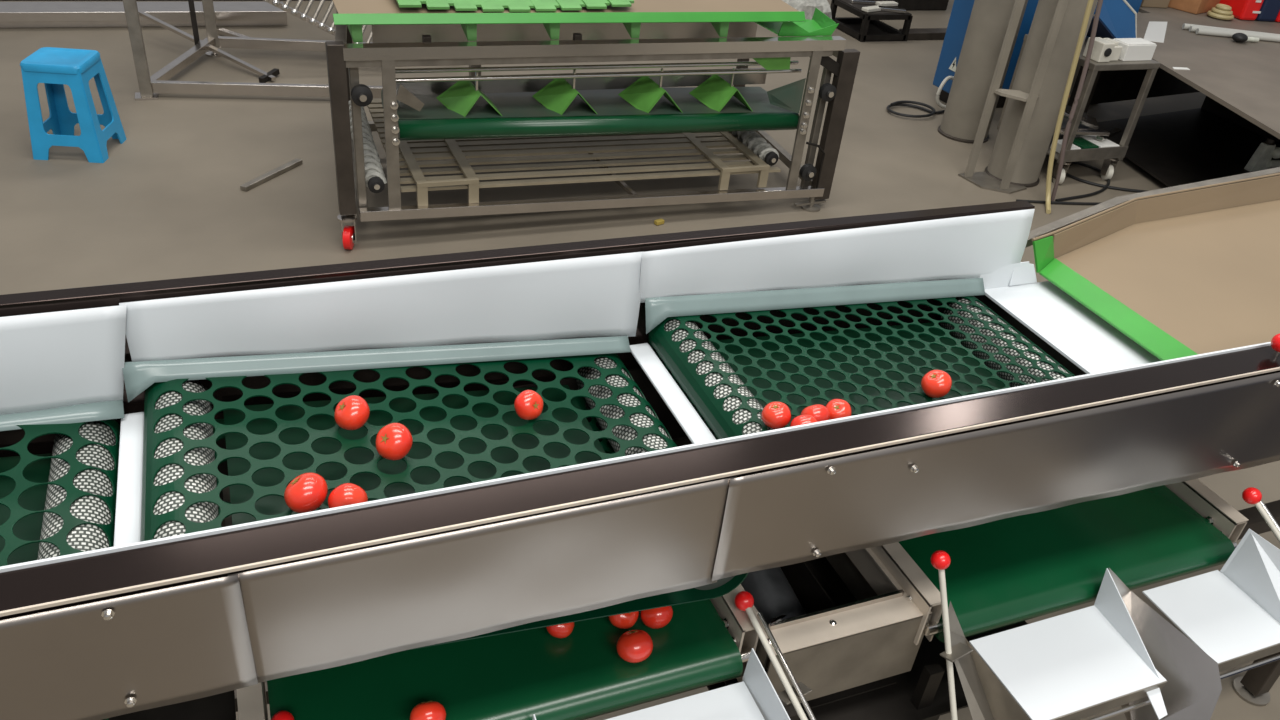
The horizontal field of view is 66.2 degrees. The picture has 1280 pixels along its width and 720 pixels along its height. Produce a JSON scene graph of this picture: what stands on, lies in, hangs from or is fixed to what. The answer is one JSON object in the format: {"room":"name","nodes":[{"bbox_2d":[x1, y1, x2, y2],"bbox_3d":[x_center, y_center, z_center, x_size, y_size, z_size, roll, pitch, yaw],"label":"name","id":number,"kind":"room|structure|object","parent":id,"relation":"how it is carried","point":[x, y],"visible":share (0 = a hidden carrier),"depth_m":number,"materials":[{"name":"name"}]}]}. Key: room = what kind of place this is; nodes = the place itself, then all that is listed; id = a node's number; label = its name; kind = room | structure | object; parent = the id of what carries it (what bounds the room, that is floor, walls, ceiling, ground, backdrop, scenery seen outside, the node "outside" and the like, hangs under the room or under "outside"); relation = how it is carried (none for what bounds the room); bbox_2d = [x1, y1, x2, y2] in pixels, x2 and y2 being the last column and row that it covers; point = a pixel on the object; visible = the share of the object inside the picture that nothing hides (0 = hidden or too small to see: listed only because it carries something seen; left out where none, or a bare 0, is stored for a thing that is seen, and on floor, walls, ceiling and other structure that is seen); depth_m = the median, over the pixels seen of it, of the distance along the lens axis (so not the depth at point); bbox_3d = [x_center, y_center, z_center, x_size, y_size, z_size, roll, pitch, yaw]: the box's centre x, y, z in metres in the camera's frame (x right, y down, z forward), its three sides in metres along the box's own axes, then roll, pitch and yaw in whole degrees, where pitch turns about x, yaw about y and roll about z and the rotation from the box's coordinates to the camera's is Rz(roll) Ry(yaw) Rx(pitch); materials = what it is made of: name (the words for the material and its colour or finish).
{"room":"processing plant","nodes":[
{"label":"processing plant","id":0,"kind":"room"},
{"bbox_2d":[0,0,1279,719],"bbox_3d":[1.679,-1.516,6.331,32.000,0.100,22.000,-8,36,-21],"label":"floor","id":1,"kind":"structure","parent":0,"point":[168,201],"depth_m":4.86,"materials":[{"name":"concrete"}]},
{"bbox_2d":[20,47,125,162],"bbox_3d":[-2.675,-1.205,4.618,0.312,0.447,0.312,2,33,-7],"label":"plastic stool","id":2,"kind":"object","parent":1,"relation":"on","point":[54,67],"visible":1,"depth_m":4.55,"materials":[{"name":"blue plastic"}]},
{"bbox_2d":[0,2,286,27],"bbox_3d":[-4.121,-2.133,6.088,3.650,0.110,0.250,-8,36,-21],"label":"channel","id":3,"kind":"object","parent":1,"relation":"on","point":[12,14],"visible":0.76,"depth_m":6.33,"materials":[{"name":"silver metal"}]},
{"bbox_2d":[0,0,330,0],"bbox_3d":[-4.056,-2.547,6.683,3.900,0.160,0.150,-8,36,-21],"label":"channel","id":4,"kind":"object","parent":1,"relation":"on","point":[0,0],"visible":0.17,"depth_m":6.88,"materials":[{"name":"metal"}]},
{"bbox_2d":[138,9,275,80],"bbox_3d":[-2.646,-1.913,5.942,1.194,0.160,0.030,22,36,23],"label":"strip","id":5,"kind":"object","parent":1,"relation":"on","point":[226,55],"visible":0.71,"depth_m":5.90,"materials":[{"name":"silver metal"}]},
{"bbox_2d":[217,28,248,36],"bbox_3d":[-2.597,-2.088,6.343,0.336,0.030,0.045,23,37,23],"label":"strip","id":6,"kind":"object","parent":1,"relation":"on","point":[224,32],"visible":0.5,"depth_m":6.36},
{"bbox_2d":[259,68,279,82],"bbox_3d":[-2.182,-1.672,5.778,0.030,0.045,0.159,15,34,12],"label":"clamp","id":7,"kind":"object","parent":1,"relation":"on","point":[264,78],"visible":0.93,"depth_m":5.76,"materials":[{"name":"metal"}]},
{"bbox_2d":[240,158,302,190],"bbox_3d":[-1.750,-0.884,4.674,0.035,0.022,0.400,17,35,16],"label":"metal offcut","id":8,"kind":"object","parent":1,"relation":"on","point":[296,162],"visible":1,"depth_m":4.65,"materials":[{"name":"metal"}]},
{"bbox_2d":[123,0,480,100],"bbox_3d":[-1.932,-2.366,5.728,1.874,1.300,1.362,-3,34,-14],"label":"frame","id":9,"kind":"object","parent":1,"relation":"on","point":[149,86],"visible":0.58,"depth_m":5.55,"materials":[{"name":"metal"}]},
{"bbox_2d":[325,0,859,249],"bbox_3d":[-0.313,-1.356,4.696,2.391,1.053,1.194,-8,36,-21],"label":"machine","id":10,"kind":"object","parent":1,"relation":"on","point":[459,118],"visible":1,"depth_m":4.34,"materials":[{"name":"metal"}]},
{"bbox_2d":[332,0,797,13],"bbox_3d":[-0.402,-1.726,4.429,1.990,0.040,1.130,-8,36,-21],"label":"tray","id":11,"kind":"object","parent":10,"relation":"on","point":[342,6],"depth_m":4.00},
{"bbox_2d":[0,200,1279,719],"bbox_3d":[0.279,0.402,1.955,3.700,1.242,0.684,-8,36,-21],"label":"machine","id":12,"kind":"object","parent":1,"relation":"on","point":[128,411],"depth_m":1.51,"materials":[{"name":"metal"}]},
{"bbox_2d":[284,472,327,512],"bbox_3d":[-0.459,0.183,1.347,0.057,0.055,0.059,4,33,-3],"label":"tomato","id":13,"kind":"object","parent":12,"relation":"on","point":[306,492],"visible":0.97,"depth_m":1.33,"materials":[{"name":"red food"}]},
{"bbox_2d":[328,483,367,507],"bbox_3d":[-0.402,0.195,1.352,0.052,0.052,0.047,8,33,3],"label":"tomato","id":14,"kind":"object","parent":12,"relation":"on","point":[345,494],"visible":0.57,"depth_m":1.33,"materials":[{"name":"red food"}]},
{"bbox_2d":[334,395,369,429],"bbox_3d":[-0.445,0.082,1.520,0.054,0.052,0.055,5,33,-2],"label":"tomato","id":15,"kind":"object","parent":12,"relation":"on","point":[352,412],"visible":1,"depth_m":1.50,"materials":[{"name":"red food"}]},
{"bbox_2d":[376,423,412,459],"bbox_3d":[-0.370,0.123,1.478,0.056,0.054,0.054,9,33,4],"label":"tomato","id":16,"kind":"object","parent":12,"relation":"on","point":[394,441],"visible":1,"depth_m":1.46,"materials":[{"name":"red food"}]},
{"bbox_2d":[223,440,761,719],"bbox_3d":[-0.267,0.361,1.625,0.767,0.099,0.592,-8,36,-21],"label":"conveyor","id":17,"kind":"object","parent":12,"relation":"on","point":[519,675],"visible":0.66,"depth_m":1.46,"materials":[{"name":"green rubber"}]},
{"bbox_2d":[410,701,445,719],"bbox_3d":[-0.292,0.491,1.355,0.049,0.047,0.046,7,33,1],"label":"tomato","id":18,"kind":"object","parent":17,"relation":"on","point":[429,710],"visible":1,"depth_m":1.34,"materials":[{"name":"red food"}]},
{"bbox_2d":[546,622,573,637],"bbox_3d":[-0.124,0.407,1.515,0.045,0.040,0.045,6,33,-1],"label":"tomato","id":19,"kind":"object","parent":17,"relation":"on","point":[562,630],"visible":0.47,"depth_m":1.50,"materials":[{"name":"red food"}]},
{"bbox_2d":[608,611,638,628],"bbox_3d":[-0.026,0.397,1.543,0.049,0.046,0.049,7,33,0],"label":"tomato","id":20,"kind":"object","parent":17,"relation":"on","point":[627,620],"visible":0.44,"depth_m":1.52,"materials":[{"name":"red food"}]},
{"bbox_2d":[616,630,652,662],"bbox_3d":[-0.008,0.433,1.487,0.055,0.052,0.054,8,33,3],"label":"tomato","id":21,"kind":"object","parent":17,"relation":"on","point":[633,646],"visible":1,"depth_m":1.47,"materials":[{"name":"red food"}]},
{"bbox_2d":[641,606,672,628],"bbox_3d":[0.026,0.400,1.546,0.051,0.049,0.048,-17,40,-32],"label":"tomato","id":22,"kind":"object","parent":17,"relation":"on","point":[656,618],"visible":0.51,"depth_m":1.53,"materials":[{"name":"red food"}]},
{"bbox_2d":[532,648,790,719],"bbox_3d":[-0.092,0.657,1.304,0.697,0.222,0.350,-8,36,-21],"label":"chute","id":23,"kind":"object","parent":17,"relation":"attached to","point":[755,697],"visible":1,"depth_m":1.48,"materials":[{"name":"metal"}]},
{"bbox_2d":[271,710,293,719],"bbox_3d":[-0.438,0.614,1.255,0.031,0.132,0.322,-8,36,-21],"label":"lever","id":24,"kind":"object","parent":23,"relation":"attached to","point":[281,715],"visible":1,"depth_m":1.33,"materials":[{"name":"red plastic"}]},
{"bbox_2d":[734,591,815,719],"bbox_3d":[0.211,0.455,1.479,0.051,0.073,0.250,-14,38,-28],"label":"lever","id":25,"kind":"object","parent":17,"relation":"attached to","point":[744,601],"visible":0.98,"depth_m":1.48,"materials":[{"name":"silver metal"}]},
{"bbox_2d":[514,390,542,419],"bbox_3d":[-0.184,0.075,1.629,0.047,0.049,0.049,8,33,3],"label":"tomato","id":26,"kind":"object","parent":12,"relation":"on","point":[528,405],"visible":1,"depth_m":1.61,"materials":[{"name":"red food"}]},
{"bbox_2d":[761,402,790,428],"bbox_3d":[0.221,0.090,1.590,0.048,0.042,0.048,-18,40,-32],"label":"tomato","id":27,"kind":"object","parent":12,"relation":"on","point":[775,415],"visible":0.99,"depth_m":1.57,"materials":[{"name":"red food"}]},
{"bbox_2d":[790,414,817,426],"bbox_3d":[0.263,0.111,1.566,0.049,0.048,0.045,6,33,0],"label":"tomato","id":28,"kind":"object","parent":12,"relation":"on","point":[801,419],"visible":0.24,"depth_m":1.55,"materials":[{"name":"red food"}]},
{"bbox_2d":[801,404,829,421],"bbox_3d":[0.285,0.092,1.603,0.047,0.045,0.046,8,33,3],"label":"tomato","id":29,"kind":"object","parent":12,"relation":"on","point":[820,412],"visible":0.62,"depth_m":1.58,"materials":[{"name":"red food"}]},
{"bbox_2d":[825,399,851,419],"bbox_3d":[0.328,0.086,1.627,0.045,0.042,0.044,8,33,2],"label":"tomato","id":30,"kind":"object","parent":12,"relation":"on","point":[838,408],"visible":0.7,"depth_m":1.61,"materials":[{"name":"red food"}]},
{"bbox_2d":[707,548,1026,719],"bbox_3d":[0.399,0.396,1.921,0.680,0.312,0.610,-8,36,-21],"label":"frame","id":31,"kind":"object","parent":12,"relation":"attached to","point":[853,646],"visible":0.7,"depth_m":1.70,"materials":[{"name":"metal"}]},
{"bbox_2d":[921,370,951,397],"bbox_3d":[0.528,0.042,1.748,0.052,0.048,0.053,2,33,-6],"label":"tomato","id":32,"kind":"object","parent":12,"relation":"on","point":[935,383],"visible":1,"depth_m":1.73,"materials":[{"name":"red food"}]},
{"bbox_2d":[845,479,1247,644],"bbox_3d":[0.702,0.238,1.978,0.744,0.099,0.635,-8,36,-21],"label":"conveyor","id":33,"kind":"object","parent":12,"relation":"on","point":[1012,570],"visible":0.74,"depth_m":1.79,"materials":[{"name":"green rubber"}]},
{"bbox_2d":[948,568,1167,719],"bbox_3d":[0.684,0.542,1.625,0.331,0.247,0.256,-8,36,-21],"label":"chute","id":34,"kind":"object","parent":33,"relation":"attached to","point":[1079,664],"visible":0.96,"depth_m":1.61,"materials":[{"name":"metal"}]},
{"bbox_2d":[931,550,972,719],"bbox_3d":[0.509,0.484,1.589,0.052,0.325,0.197,-12,38,-26],"label":"lever","id":35,"kind":"object","parent":34,"relation":"attached to","point":[940,560],"visible":1,"depth_m":1.57,"materials":[{"name":"silver metal"}]},
{"bbox_2d":[1108,529,1279,719],"bbox_3d":[1.008,0.483,1.718,0.362,0.265,0.253,-8,36,-21],"label":"chute","id":36,"kind":"object","parent":33,"relation":"attached to","point":[1216,610],"visible":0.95,"depth_m":1.72,"materials":[{"name":"metal"}]},
{"bbox_2d":[1242,487,1279,542],"bbox_3d":[1.144,0.315,1.755,0.031,0.115,0.170,-17,40,-31],"label":"lever","id":37,"kind":"object","parent":36,"relation":"attached to","point":[1251,495],"visible":1,"depth_m":1.77,"materials":[{"name":"silver metal"}]},
{"bbox_2d":[1025,167,1279,360],"bbox_3d":[1.438,-0.223,2.253,1.160,0.096,0.800,-8,36,-21],"label":"table","id":38,"kind":"object","parent":12,"relation":"on","point":[1190,269],"visible":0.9,"depth_m":2.26,"materials":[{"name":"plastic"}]},
{"bbox_2d":[654,218,663,225],"bbox_3d":[0.091,-0.652,4.635,0.045,0.020,0.025,-20,42,-34],"label":"brass fitting","id":39,"kind":"object","parent":1,"relation":"on","point":[657,222],"visible":1,"depth_m":4.62,"materials":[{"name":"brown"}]},
{"bbox_2d":[782,0,831,19],"bbox_3d":[1.318,-2.793,7.754,0.434,0.397,0.441,17,35,15],"label":"crumpled bag","id":40,"kind":"object","parent":1,"relation":"on","point":[808,6],"visible":0.2,"depth_m":7.60,"materials":[{"name":"white plastic"}]},
{"bbox_2d":[830,0,912,41],"bbox_3d":[1.864,-2.772,7.981,0.440,0.215,0.520,-8,36,-21],"label":"cart","id":41,"kind":"object","parent":1,"relation":"on","point":[867,26],"visible":0.86,"depth_m":7.87,"materials":[{"name":"metal"}]},
{"bbox_2d":[849,0,874,4],"bbox_3d":[1.798,-2.898,7.938,0.200,0.025,0.070,-1,34,-11],"label":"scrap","id":42,"kind":"object","parent":41,"relation":"on","point":[872,2],"visible":1,"depth_m":7.91,"materials":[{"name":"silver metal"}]},
{"bbox_2d":[862,5,881,11],"bbox_3d":[1.841,-2.774,7.757,0.200,0.025,0.070,-20,42,-34],"label":"scrap","id":43,"kind":"object","parent":41,"relation":"on","point":[869,8],"visible":1,"depth_m":7.72,"materials":[{"name":"beige plastic"}]},
{"bbox_2d":[876,1,897,5],"bbox_3d":[1.999,-2.885,7.952,0.180,0.025,0.070,-12,37,-25],"label":"scrap","id":44,"kind":"object","parent":41,"relation":"on","point":[880,3],"visible":0.89,"depth_m":7.93,"materials":[{"name":"beige plastic"}]},
{"bbox_2d":[879,6,905,12],"bbox_3d":[1.997,-2.784,7.799,0.220,0.025,0.070,5,33,-2],"label":"scrap","id":45,"kind":"object","parent":41,"relation":"on","point":[884,8],"visible":0.91,"depth_m":7.77,"materials":[{"name":"silver metal"}]},
{"bbox_2d":[883,0,948,10],"bbox_3d":[2.333,-3.615,8.715,0.950,0.900,0.400,-8,36,-21],"label":"crate","id":46,"kind":"object","parent":1,"relation":"on","point":[908,5],"visible":0.44,"depth_m":8.85,"materials":[{"name":"metal"}]},
{"bbox_2d":[887,101,944,117],"bbox_3d":[1.803,-1.630,6.390,0.424,0.042,0.261,-8,36,-21],"label":"cable","id":47,"kind":"object","parent":1,"relation":"on","point":[932,111],"visible":0.98,"depth_m":6.42,"materials":[{"name":"black rubber"}]},
{"bbox_2d":[899,28,946,39],"bbox_3d":[2.481,-2.692,8.105,0.750,0.060,0.130,-8,36,-21],"label":"beam","id":48,"kind":"structure","parent":1,"relation":"on","point":[915,33],"depth_m":8.01,"materials":[{"name":"metal"}]},
{"bbox_2d":[936,76,953,108],"bbox_3d":[2.008,-1.745,6.430,0.147,0.216,0.072,-20,41,-34],"label":"hose","id":49,"kind":"object","parent":1,"relation":"on","point":[947,78],"visible":0.77,"depth_m":6.40,"materials":[{"name":"beige plastic"}]},
{"bbox_2d":[938,0,1027,143],"bbox_3d":[2.185,-2.906,5.150,0.314,3.600,0.314,-8,36,-21],"label":"round column","id":50,"kind":"structure","parent":1,"relation":"on","point":[989,20],"depth_m":5.80,"materials":[{"name":"metal"}]},
{"bbox_2d":[958,0,1097,193],"bbox_3d":[2.218,-2.518,4.566,0.475,3.600,0.307,-18,41,-33],"label":"round column","id":51,"kind":"structure","parent":1,"relation":"on","point":[1028,124],"depth_m":5.22,"materials":[{"name":"metal"}]},
{"bbox_2d":[933,0,1141,107],"bbox_3d":[2.725,-2.591,6.314,1.336,1.900,0.292,-8,36,-21],"label":"tall cabinet","id":52,"kind":"object","parent":1,"relation":"on","point":[961,11],"visible":0.29,"depth_m":6.42,"materials":[{"name":"metal"}]},
{"bbox_2d":[1016,199,1101,204],"bbox_3d":[2.595,-0.863,5.385,1.162,0.014,0.045,-1,34,-12],"label":"cable","id":53,"kind":"object","parent":1,"relation":"on","point":[1030,201],"visible":0.36,"depth_m":5.31,"materials":[{"name":"black rubber"}]},
{"bbox_2d":[1046,0,1093,213],"bbox_3d":[2.195,-1.617,4.746,0.176,1.902,0.152,13,34,10],"label":"hose","id":54,"kind":"object","parent":1,"relation":"on","point":[1090,2],"visible":1,"depth_m":5.00,"materials":[{"name":"beige rubber"}]},
{"bbox_2d":[1051,0,1102,200],"bbox_3d":[2.222,-1.625,4.751,0.252,1.889,0.036,-11,37,-25],"label":"hose","id":55,"kind":"object","parent":1,"relation":"on","point":[1099,4],"visible":0.98,"depth_m":4.94,"materials":[{"name":"brown rubber"}]},
{"bbox_2d":[997,34,1159,183],"bbox_3d":[2.469,-1.442,5.631,0.465,0.690,0.574,-8,36,-21],"label":"trolley","id":56,"kind":"object","parent":1,"relation":"on","point":[1111,156],"visible":0.5,"depth_m":5.46,"materials":[{"name":"metal"}]},
{"bbox_2d":[997,125,1128,161],"bbox_3d":[2.453,-1.305,5.721,0.465,0.070,0.560,-8,36,-21],"label":"shelf","id":57,"kind":"object","parent":56,"relation":"attached to","point":[1110,154],"depth_m":5.52,"materials":[{"name":"metal"}]},
{"bbox_2d":[1050,139,1080,152],"bbox_3d":[2.399,-1.194,5.537,0.085,0.052,0.140,-8,36,-21],"label":"carton","id":58,"kind":"object","parent":56,"relation":"on","point":[1059,143],"visible":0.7,"depth_m":5.52,"materials":[{"name":"white paper"}]},
{"bbox_2d":[1053,118,1092,134],"bbox_3d":[2.462,-1.357,5.702,0.340,0.020,0.180,-12,37,-25],"label":"scrap","id":59,"kind":"object","parent":56,"relation":"on","point":[1064,122],"visible":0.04,"depth_m":5.70,"materials":[{"name":"metal"}]},
{"bbox_2d":[1064,113,1098,128],"bbox_3d":[2.505,-1.395,5.630,0.262,0.106,0.091,4,33,-4],"label":"scrap","id":60,"kind":"object","parent":59,"relation":"on","point":[1091,122],"visible":0.44,"depth_m":5.62,"materials":[{"name":"metal"}]},
{"bbox_2d":[1065,105,1086,120],"bbox_3d":[2.417,-1.423,5.567,0.240,0.090,0.052,11,34,8],"label":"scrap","id":61,"kind":"object","parent":60,"relation":"on","point":[1068,108],"visible":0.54,"depth_m":5.55,"materials":[{"name":"metal"}]},
{"bbox_2d":[1073,137,1098,148],"bbox_3d":[2.505,-1.209,5.573,0.110,0.057,0.145,-8,36,-21],"label":"carton","id":62,"kind":"object","parent":56,"relation":"on","point":[1080,142],"visible":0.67,"depth_m":5.54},
{"bbox_2d":[1023,34,1159,70],"bbox_3d":[2.499,-1.714,5.452,0.465,0.035,0.560,-8,36,-21],"label":"shelf","id":63,"kind":"object","parent":56,"relation":"attached to","point":[1152,65],"depth_m":5.24,"materials":[{"name":"metal"}]},
{"bbox_2d":[1083,37,1114,61],"bbox_3d":[2.440,-1.647,5.215,0.080,0.099,0.129,-8,36,-21],"label":"box","id":64,"kind":"object","parent":56,"relation":"on","point":[1102,51],"visible":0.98,"depth_m":5.18,"materials":[{"name":"beige plastic"}]},
{"bbox_2d":[1104,48,1111,56],"bbox_3d":[2.463,-1.618,5.166,0.044,0.044,0.008,-8,36,-21],"label":"socket","id":65,"kind":"object","parent":64,"relation":"attached to","point":[1107,51],"depth_m":5.16,"materials":[{"name":"black plastic"}]},
{"bbox_2d":[1080,135,1119,147],"bbox_3d":[2.627,-1.231,5.627,0.140,0.057,0.170,-8,36,-21],"label":"carton","id":66,"kind":"object","parent":56,"relation":"on","point":[1092,138],"visible":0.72,"depth_m":5.59,"materials":[{"name":"white cardboard"}]},
{"bbox_2d":[1096,127,1121,140],"bbox_3d":[2.702,-1.302,5.659,0.260,0.020,0.040,-25,44,-38],"label":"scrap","id":67,"kind":"object","parent":66,"relation":"on","point":[1114,131],"visible":0.94,"depth_m":5.65,"materials":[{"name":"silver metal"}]},
{"bbox_2d":[1060,128,1109,135],"bbox_3d":[2.514,-1.292,5.562,0.300,0.020,0.050,-1,34,-11],"label":"scrap","id":68,"kind":"object","parent":67,"relation":"on","point":[1100,132],"visible":0.78,"depth_m":5.55,"materials":[{"name":"metal"}]},
{"bbox_2d":[1086,0,1136,38],"bbox_3d":[2.615,-1.929,5.496,0.374,0.286,0.268,-8,36,-21],"label":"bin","id":69,"kind":"object","parent":56,"relation":"on","point":[1117,18],"visible":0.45,"depth_m":5.46,"materials":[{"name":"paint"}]},
{"bbox_2d":[1103,38,1121,60],"bbox_3d":[2.510,-1.669,5.265,0.070,0.094,0.120,-8,36,-21],"label":"storage box","id":70,"kind":"object","parent":56,"relation":"on","point":[1115,55],"visible":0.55,"depth_m":5.22,"materials":[{"name":"beige plastic"}]},
{"bbox_2d":[1113,38,1156,60],"bbox_3d":[2.663,-1.682,5.316,0.205,0.089,0.120,-8,36,-21],"label":"storage box","id":71,"kind":"object","parent":56,"relation":"on","point":[1133,49],"visible":0.89,"depth_m":5.27,"materials":[{"name":"white plastic"}]},
{"bbox_2d":[1055,161,1146,200],"bbox_3d":[2.557,-1.030,5.633,0.804,0.016,0.548,-8,36,-21],"label":"cable","id":72,"kind":"object","parent":1,"relation":"on","point":[1106,186],"visible":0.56,"depth_m":5.57,"materials":[{"name":"black rubber"}]},
{"bbox_2d":[1068,6,1279,186],"bbox_3d":[4.416,-1.533,6.136,3.708,0.651,4.076,-3,34,-14],"label":"table","id":73,"kind":"object","parent":1,"relation":"on","point":[1239,81],"visible":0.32,"depth_m":6.08,"materials":[{"name":"metal"}]},
{"bbox_2d":[1144,21,1166,42],"bbox_3d":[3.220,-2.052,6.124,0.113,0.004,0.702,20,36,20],"label":"paper sheet","id":74,"kind":"object","parent":73,"relation":"on","point":[1155,32],"visible":0.86,"depth_m":6.09,"materials":[{"name":"white paper"}]},
{"bbox_2d":[1141,0,1169,7],"bbox_3d":[3.512,-2.532,6.758,0.200,0.160,0.200,-1,34,-11],"label":"cardboard box","id":75,"kind":"object","parent":73,"relation":"on","point":[1145,3],"visible":0.92,"depth_m":6.71,"materials":[{"name":"brown cardboard"}]},
{"bbox_2d":[1172,67,1189,69],"bbox_3d":[2.970,-1.602,5.398,0.106,0.006,0.033,-1,34,-12],"label":"label","id":76,"kind":"object","parent":73,"relation":"on","point":[1176,68],"visible":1,"depth_m":5.39,"materials":[{"name":"white paper"}]},
{"bbox_2d":[1097,108,1279,186],"bbox_3d":[4.443,-1.277,6.255,3.400,0.010,2.400,-8,36,-21],"label":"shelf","id":77,"kind":"object","parent":73,"relation":"attached to","point":[1176,148],"depth_m":6.22,"materials":[{"name":"metal"}]},
{"bbox_2d":[1168,0,1219,13],"bbox_3d":[3.828,-2.534,6.777,0.340,0.200,0.260,-20,42,-34],"label":"cardboard box","id":78,"kind":"object","parent":73,"relation":"on","point":[1190,6],"visible":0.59,"depth_m":6.69,"materials":[{"name":"orange cardboard"}]},
{"bbox_2d":[1207,4,1233,19],"bbox_3d":[3.918,-2.348,6.611,0.168,0.078,0.168,-8,36,-21],"label":"coiled hose","id":79,"kind":"object","parent":73,"relation":"on","point":[1221,11],"visible":1,"depth_m":6.57,"materials":[{"name":"beige"}]},
{"bbox_2d":[1182,23,1279,34],"bbox_3d":[3.757,-2.081,6.228,0.622,0.036,0.036,7,33,1],"label":"pipe","id":80,"kind":"object","parent":73,"relation":"on","point":[1184,26],"visible":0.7,"depth_m":6.21,"materials":[{"name":"grey plastic"}]},
{"bbox_2d":[1189,26,1279,35],"bbox_3d":[3.805,-2.055,6.197,0.676,0.036,0.036,6,33,-1],"label":"pipe","id":81,"kind":"object","parent":73,"relation":"on","point":[1191,28],"visible":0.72,"depth_m":6.18,"materials":[{"name":"grey plastic"}]},
{"bbox_2d":[1196,28,1279,41],"bbox_3d":[3.853,-2.030,6.165,0.732,0.036,0.036,4,33,-3],"label":"pipe","id":82,"kind":"object","parent":73,"relation":"on","point":[1200,31],"visible":0.8,"depth_m":6.15,"materials":[{"name":"grey plastic"}]},
{"bbox_2d":[1232,33,1258,41],"bbox_3d":[3.753,-1.997,6.081,0.196,0.054,0.088,-8,36,-21],"label":"tool","id":83,"kind":"object","parent":73,"relation":"on","point":[1238,37],"visible":1,"depth_m":6.04,"materials":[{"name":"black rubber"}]},
{"bbox_2d":[1219,0,1279,21],"bbox_3d":[4.320,-2.498,6.752,0.587,0.260,0.345,-1,34,-11],"label":"bag","id":84,"kind":"object","parent":73,"relation":"on","point":[1259,10],"visible":0.77,"depth_m":6.62,"materials":[{"name":"red plastic"}]},
{"bbox_2d":[1244,137,1279,171],"bbox_3d":[3.761,-1.225,5.873,0.212,0.195,0.094,-8,36,-21],"label":"post","id":85,"kind":"object","parent":73,"relation":"on","point":[1267,150],"visible":0.95,"depth_m":5.86,"materials":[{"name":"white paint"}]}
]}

